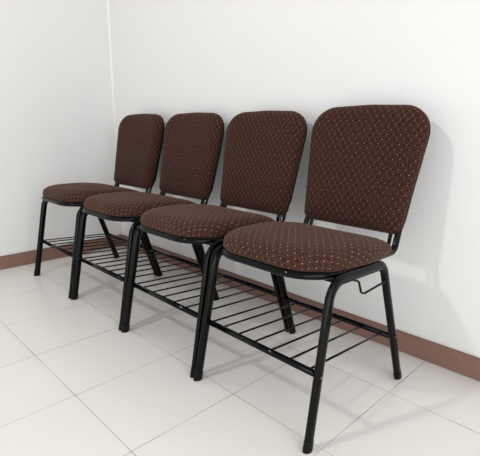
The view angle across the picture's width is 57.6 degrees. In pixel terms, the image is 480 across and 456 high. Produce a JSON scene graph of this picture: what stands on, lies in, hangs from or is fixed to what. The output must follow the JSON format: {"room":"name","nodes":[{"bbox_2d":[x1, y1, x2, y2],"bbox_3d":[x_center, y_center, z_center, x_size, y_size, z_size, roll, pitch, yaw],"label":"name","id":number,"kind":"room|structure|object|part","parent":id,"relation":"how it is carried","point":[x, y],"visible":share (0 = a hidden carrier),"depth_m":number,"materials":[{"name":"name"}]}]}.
{"room":"waiting room","nodes":[
{"label":"waiting room","id":0,"kind":"room"},
{"bbox_2d":[0,0,120,255],"bbox_3d":[-2.037,-0.900,1.684,3.500,2.600,0.100,-12,18,-43],"label":"wall","id":1,"kind":"structure","parent":0,"point":[57,116],"depth_m":2.59,"materials":[{"name":"white paint"}]},
{"bbox_2d":[0,235,120,269],"bbox_3d":[-2.045,0.345,1.894,3.391,0.079,0.009,-12,18,-43],"label":"baseboard","id":2,"kind":"structure","parent":1,"relation":"attached to","point":[29,257],"depth_m":2.68,"materials":[{"name":"brown paint"}]},
{"bbox_2d":[107,0,121,233],"bbox_3d":[-0.820,-1.184,2.761,0.012,2.521,0.012,-12,18,-43],"label":"trim","id":3,"kind":"structure","parent":1,"relation":"attached to","point":[107,0],"depth_m":2.81,"materials":[{"name":"white paint"}]},
{"bbox_2d":[0,246,479,455],"bbox_3d":[-0.683,0.728,0.628,3.500,0.080,4.000,-12,18,-43],"label":"floor","id":4,"kind":"structure","parent":0,"point":[72,383],"depth_m":1.43,"materials":[{"name":"tile"}]},
{"bbox_2d":[34,114,164,298],"bbox_3d":[-0.756,-0.172,2.383,0.635,0.889,0.472,-12,18,-43],"label":"banquet chair","id":5,"kind":"object","parent":4,"relation":"on","point":[140,138],"visible":0.84,"depth_m":2.38,"materials":[{"name":"brown fabric"}]},
{"bbox_3d":[-1.055,0.031,2.447,0.228,0.450,0.025,-11,17,-41],"label":"leg","id":6,"kind":"part","parent":5,"relation":"part of","materials":[{"name":"black metal"}]},
{"bbox_3d":[-0.947,0.051,2.537,0.388,0.033,0.006,-12,18,-43],"label":"rack rod","id":7,"kind":"part","parent":5,"relation":"part of","materials":[{"name":"black metal"}]},
{"bbox_3d":[-0.748,0.103,2.142,0.025,0.450,0.228,12,18,42],"label":"leg","id":8,"kind":"part","parent":5,"relation":"part of","materials":[{"name":"black metal"}]},
{"bbox_3d":[-0.910,0.060,2.500,0.388,0.033,0.006,-12,18,-43],"label":"rack rod","id":9,"kind":"part","parent":5,"relation":"part of","materials":[{"name":"black metal"}]},
{"bbox_3d":[-0.863,0.071,2.453,0.388,0.033,0.006,-12,18,-43],"label":"rack rod","id":10,"kind":"part","parent":5,"relation":"part of","materials":[{"name":"black metal"}]},
{"bbox_3d":[-0.816,0.082,2.407,0.388,0.033,0.006,-12,18,-43],"label":"rack rod","id":11,"kind":"part","parent":5,"relation":"part of","materials":[{"name":"black metal"}]},
{"bbox_2d":[43,183,138,202],"bbox_3d":[-0.794,-0.199,2.339,0.439,0.075,0.447,-12,18,-43],"label":"seat cushion","id":12,"kind":"object","parent":5,"relation":"on","point":[68,192],"depth_m":2.19,"materials":[{"name":"brown fabric"}]},
{"bbox_3d":[-0.769,0.093,2.359,0.388,0.033,0.006,-12,18,-43],"label":"rack rod","id":13,"kind":"part","parent":5,"relation":"part of","materials":[{"name":"black metal"}]},
{"bbox_3d":[-0.721,0.105,2.312,0.388,0.033,0.006,-12,18,-43],"label":"rack rod","id":14,"kind":"part","parent":5,"relation":"part of","materials":[{"name":"black metal"}]},
{"bbox_3d":[-0.741,-0.373,2.350,0.597,0.441,0.419,-12,18,-43],"label":"tube frame","id":15,"kind":"part","parent":5,"relation":"part of","materials":[{"name":"black metal"}]},
{"bbox_3d":[-0.869,-0.007,2.625,0.024,0.449,0.294,13,18,43],"label":"leg","id":16,"kind":"part","parent":5,"relation":"part of","materials":[{"name":"black metal"}]},
{"bbox_3d":[-0.674,0.116,2.264,0.388,0.033,0.006,-12,18,-43],"label":"rack rod","id":17,"kind":"part","parent":5,"relation":"part of","materials":[{"name":"black metal"}]},
{"bbox_3d":[-0.586,-0.442,2.490,0.133,0.410,0.434,-12,18,-43],"label":"backrest","id":18,"kind":"part","parent":5,"relation":"part of","materials":[{"name":"brown fabric"}]},
{"bbox_3d":[-0.562,0.066,2.319,0.294,0.449,0.024,-11,18,-41],"label":"leg","id":19,"kind":"part","parent":5,"relation":"part of","materials":[{"name":"black metal"}]},
{"bbox_2d":[71,112,223,330],"bbox_3d":[-0.423,-0.093,2.056,0.635,0.887,0.472,-12,18,-43],"label":"banquet chair","id":20,"kind":"object","parent":4,"relation":"on","point":[192,142],"visible":0.81,"depth_m":2.05,"materials":[{"name":"brown fabric"}]},
{"bbox_3d":[-0.722,0.109,2.119,0.228,0.450,0.025,-11,17,-41],"label":"leg","id":21,"kind":"part","parent":20,"relation":"part of","materials":[{"name":"black metal"}]},
{"bbox_3d":[-0.614,0.129,2.208,0.388,0.033,0.006,-12,18,-43],"label":"rack rod","id":22,"kind":"part","parent":20,"relation":"part of","materials":[{"name":"black metal"}]},
{"bbox_3d":[-0.577,0.138,2.172,0.388,0.033,0.006,-12,18,-43],"label":"rack rod","id":23,"kind":"part","parent":20,"relation":"part of","materials":[{"name":"black metal"}]},
{"bbox_3d":[-0.530,0.149,2.125,0.388,0.033,0.006,-12,18,-43],"label":"rack rod","id":24,"kind":"part","parent":20,"relation":"part of","materials":[{"name":"black metal"}]},
{"bbox_3d":[-0.415,0.181,1.814,0.025,0.450,0.228,12,18,42],"label":"leg","id":25,"kind":"part","parent":20,"relation":"part of","materials":[{"name":"black metal"}]},
{"bbox_3d":[-0.483,0.160,2.079,0.388,0.033,0.006,-12,18,-43],"label":"rack rod","id":26,"kind":"part","parent":20,"relation":"part of","materials":[{"name":"black metal"}]},
{"bbox_2d":[84,191,195,216],"bbox_3d":[-0.461,-0.121,2.011,0.439,0.075,0.447,-12,18,-43],"label":"seat cushion","id":27,"kind":"object","parent":20,"relation":"on","point":[115,204],"depth_m":1.87,"materials":[{"name":"brown fabric"}]},
{"bbox_3d":[-0.436,0.171,2.031,0.388,0.033,0.006,-12,18,-43],"label":"rack rod","id":28,"kind":"part","parent":20,"relation":"part of","materials":[{"name":"black metal"}]},
{"bbox_3d":[-0.537,0.071,2.297,0.024,0.449,0.294,13,18,42],"label":"leg","id":29,"kind":"part","parent":20,"relation":"part of","materials":[{"name":"black metal"}]},
{"bbox_3d":[-0.408,-0.295,2.022,0.597,0.441,0.419,-12,18,-43],"label":"tube frame","id":30,"kind":"part","parent":20,"relation":"part of","materials":[{"name":"black metal"}]},
{"bbox_3d":[-0.388,0.182,1.984,0.388,0.033,0.006,-12,18,-43],"label":"rack rod","id":31,"kind":"part","parent":20,"relation":"part of","materials":[{"name":"black metal"}]},
{"bbox_3d":[-0.340,0.194,1.937,0.388,0.033,0.006,-12,18,-43],"label":"rack rod","id":32,"kind":"part","parent":20,"relation":"part of","materials":[{"name":"black metal"}]},
{"bbox_3d":[-0.253,-0.362,2.163,0.132,0.410,0.434,-12,18,-43],"label":"backrest","id":33,"kind":"part","parent":20,"relation":"part of","materials":[{"name":"brown fabric"}]},
{"bbox_3d":[-0.229,0.144,1.991,0.294,0.449,0.024,-12,18,-42],"label":"leg","id":34,"kind":"part","parent":20,"relation":"part of","materials":[{"name":"black metal"}]},
{"bbox_2d":[121,110,306,377],"bbox_3d":[-0.092,-0.014,1.725,0.635,0.886,0.472,-12,18,-43],"label":"banquet chair","id":35,"kind":"object","parent":4,"relation":"on","point":[263,151],"visible":0.78,"depth_m":1.72,"materials":[{"name":"brown fabric"}]},
{"bbox_3d":[-0.391,0.187,1.789,0.228,0.450,0.025,-11,17,-41],"label":"leg","id":36,"kind":"part","parent":35,"relation":"part of","materials":[{"name":"black metal"}]},
{"bbox_3d":[-0.282,0.208,1.879,0.388,0.033,0.006,-12,18,-43],"label":"rack rod","id":37,"kind":"part","parent":35,"relation":"part of","materials":[{"name":"black metal"}]},
{"bbox_3d":[-0.245,0.216,1.841,0.388,0.033,0.006,-12,18,-43],"label":"rack rod","id":38,"kind":"part","parent":35,"relation":"part of","materials":[{"name":"black metal"}]},
{"bbox_3d":[-0.199,0.228,1.795,0.388,0.033,0.006,-12,18,-43],"label":"rack rod","id":39,"kind":"part","parent":35,"relation":"part of","materials":[{"name":"black metal"}]},
{"bbox_3d":[-0.152,0.239,1.748,0.388,0.033,0.006,-12,18,-43],"label":"rack rod","id":40,"kind":"part","parent":35,"relation":"part of","materials":[{"name":"black metal"}]},
{"bbox_3d":[-0.204,0.150,1.967,0.024,0.449,0.294,13,18,43],"label":"leg","id":41,"kind":"part","parent":35,"relation":"part of","materials":[{"name":"black metal"}]},
{"bbox_2d":[140,204,274,237],"bbox_3d":[-0.130,-0.043,1.680,0.439,0.075,0.447,-12,18,-43],"label":"seat cushion","id":42,"kind":"object","parent":35,"relation":"on","point":[179,220],"depth_m":1.54,"materials":[{"name":"brown fabric"}]},
{"bbox_3d":[-0.083,0.260,1.481,0.228,0.450,0.029,-12,18,-43],"label":"leg","id":43,"kind":"part","parent":35,"relation":"part of","materials":[{"name":"black metal"}]},
{"bbox_3d":[-0.104,0.250,1.700,0.388,0.033,0.006,-12,18,-43],"label":"rack rod","id":44,"kind":"part","parent":35,"relation":"part of","materials":[{"name":"black metal"}]},
{"bbox_3d":[-0.077,-0.217,1.692,0.597,0.441,0.419,-12,18,-43],"label":"tube frame","id":45,"kind":"part","parent":35,"relation":"part of","materials":[{"name":"black metal"}]},
{"bbox_3d":[-0.057,0.261,1.653,0.388,0.033,0.006,-12,18,-43],"label":"rack rod","id":46,"kind":"part","parent":35,"relation":"part of","materials":[{"name":"black metal"}]},
{"bbox_3d":[-0.010,0.272,1.606,0.388,0.033,0.007,-12,18,-43],"label":"rack rod","id":47,"kind":"part","parent":35,"relation":"part of","materials":[{"name":"black metal"}]},
{"bbox_3d":[0.079,-0.282,1.832,0.132,0.410,0.434,-12,18,-43],"label":"backrest","id":48,"kind":"part","parent":35,"relation":"part of","materials":[{"name":"brown fabric"}]},
{"bbox_3d":[0.102,0.223,1.660,0.294,0.449,0.024,-11,17,-41],"label":"leg","id":49,"kind":"part","parent":35,"relation":"part of","materials":[{"name":"black metal"}]},
{"bbox_2d":[193,105,430,453],"bbox_3d":[0.236,0.061,1.390,0.635,0.895,0.472,-12,18,-43],"label":"banquet chair","id":50,"kind":"object","parent":4,"relation":"on","point":[365,161],"visible":1,"depth_m":1.37,"materials":[{"name":"brown fabric"}]},
{"bbox_3d":[-0.063,0.266,1.456,0.228,0.450,0.025,-11,17,-41],"label":"leg","id":51,"kind":"part","parent":50,"relation":"part of","materials":[{"name":"black metal"}]},
{"bbox_3d":[0.046,0.287,1.545,0.388,0.033,0.006,-12,18,-43],"label":"rack rod","id":52,"kind":"part","parent":50,"relation":"part of","materials":[{"name":"black metal"}]},
{"bbox_3d":[0.083,0.296,1.508,0.388,0.033,0.006,-12,18,-43],"label":"rack rod","id":53,"kind":"part","parent":50,"relation":"part of","materials":[{"name":"black metal"}]},
{"bbox_3d":[0.129,0.307,1.461,0.388,0.033,0.006,-12,18,-43],"label":"rack rod","id":54,"kind":"part","parent":50,"relation":"part of","materials":[{"name":"black metal"}]},
{"bbox_3d":[0.124,0.229,1.633,0.024,0.449,0.294,13,18,43],"label":"leg","id":55,"kind":"part","parent":50,"relation":"part of","materials":[{"name":"black metal"}]},
{"bbox_3d":[0.176,0.318,1.414,0.388,0.033,0.006,-12,18,-43],"label":"rack rod","id":56,"kind":"part","parent":50,"relation":"part of","materials":[{"name":"black metal"}]},
{"bbox_2d":[223,221,391,271],"bbox_3d":[0.198,0.037,1.346,0.439,0.075,0.447,-12,18,-43],"label":"seat cushion","id":57,"kind":"object","parent":50,"relation":"on","point":[274,246],"depth_m":1.21,"materials":[{"name":"brown fabric"}]},
{"bbox_3d":[0.223,0.329,1.366,0.388,0.033,0.006,-12,18,-43],"label":"rack rod","id":58,"kind":"part","parent":50,"relation":"part of","materials":[{"name":"black metal"}]},
{"bbox_3d":[0.251,-0.138,1.357,0.597,0.441,0.419,-12,18,-43],"label":"tube frame","id":59,"kind":"part","parent":50,"relation":"part of","materials":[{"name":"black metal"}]},
{"bbox_3d":[0.270,0.341,1.319,0.388,0.033,0.006,-12,18,-43],"label":"rack rod","id":60,"kind":"part","parent":50,"relation":"part of","materials":[{"name":"black metal"}]},
{"bbox_3d":[0.242,0.339,1.149,0.025,0.450,0.228,13,18,42],"label":"leg","id":61,"kind":"part","parent":50,"relation":"part of","materials":[{"name":"black metal"}]},
{"bbox_3d":[0.318,0.352,1.271,0.388,0.033,0.006,-12,18,-43],"label":"rack rod","id":62,"kind":"part","parent":50,"relation":"part of","materials":[{"name":"black metal"}]},
{"bbox_3d":[0.407,-0.212,1.495,0.132,0.410,0.434,-12,18,-43],"label":"backrest","id":63,"kind":"part","parent":50,"relation":"part of","materials":[{"name":"brown fabric"}]},
{"bbox_3d":[0.430,0.302,1.325,0.294,0.449,0.024,-11,17,-41],"label":"leg","id":64,"kind":"part","parent":50,"relation":"part of","materials":[{"name":"black metal"}]},
{"bbox_3d":[0.485,0.015,1.404,0.013,0.108,0.048,11,17,40],"label":"post","id":65,"kind":"part","parent":50,"relation":"part of","materials":[{"name":"black metal"}]},
{"bbox_2d":[109,0,479,357],"bbox_3d":[0.577,-0.831,1.448,0.100,2.600,3.900,-12,18,-43],"label":"wall","id":66,"kind":"structure","parent":0,"point":[227,59],"depth_m":1.63,"materials":[{"name":"white paint"}]},
{"bbox_2d":[121,234,479,380],"bbox_3d":[0.531,0.405,1.696,0.009,0.079,3.900,-12,18,-43],"label":"baseboard","id":67,"kind":"structure","parent":66,"relation":"attached to","point":[465,364],"depth_m":1.68,"materials":[{"name":"brown paint"}]}
]}

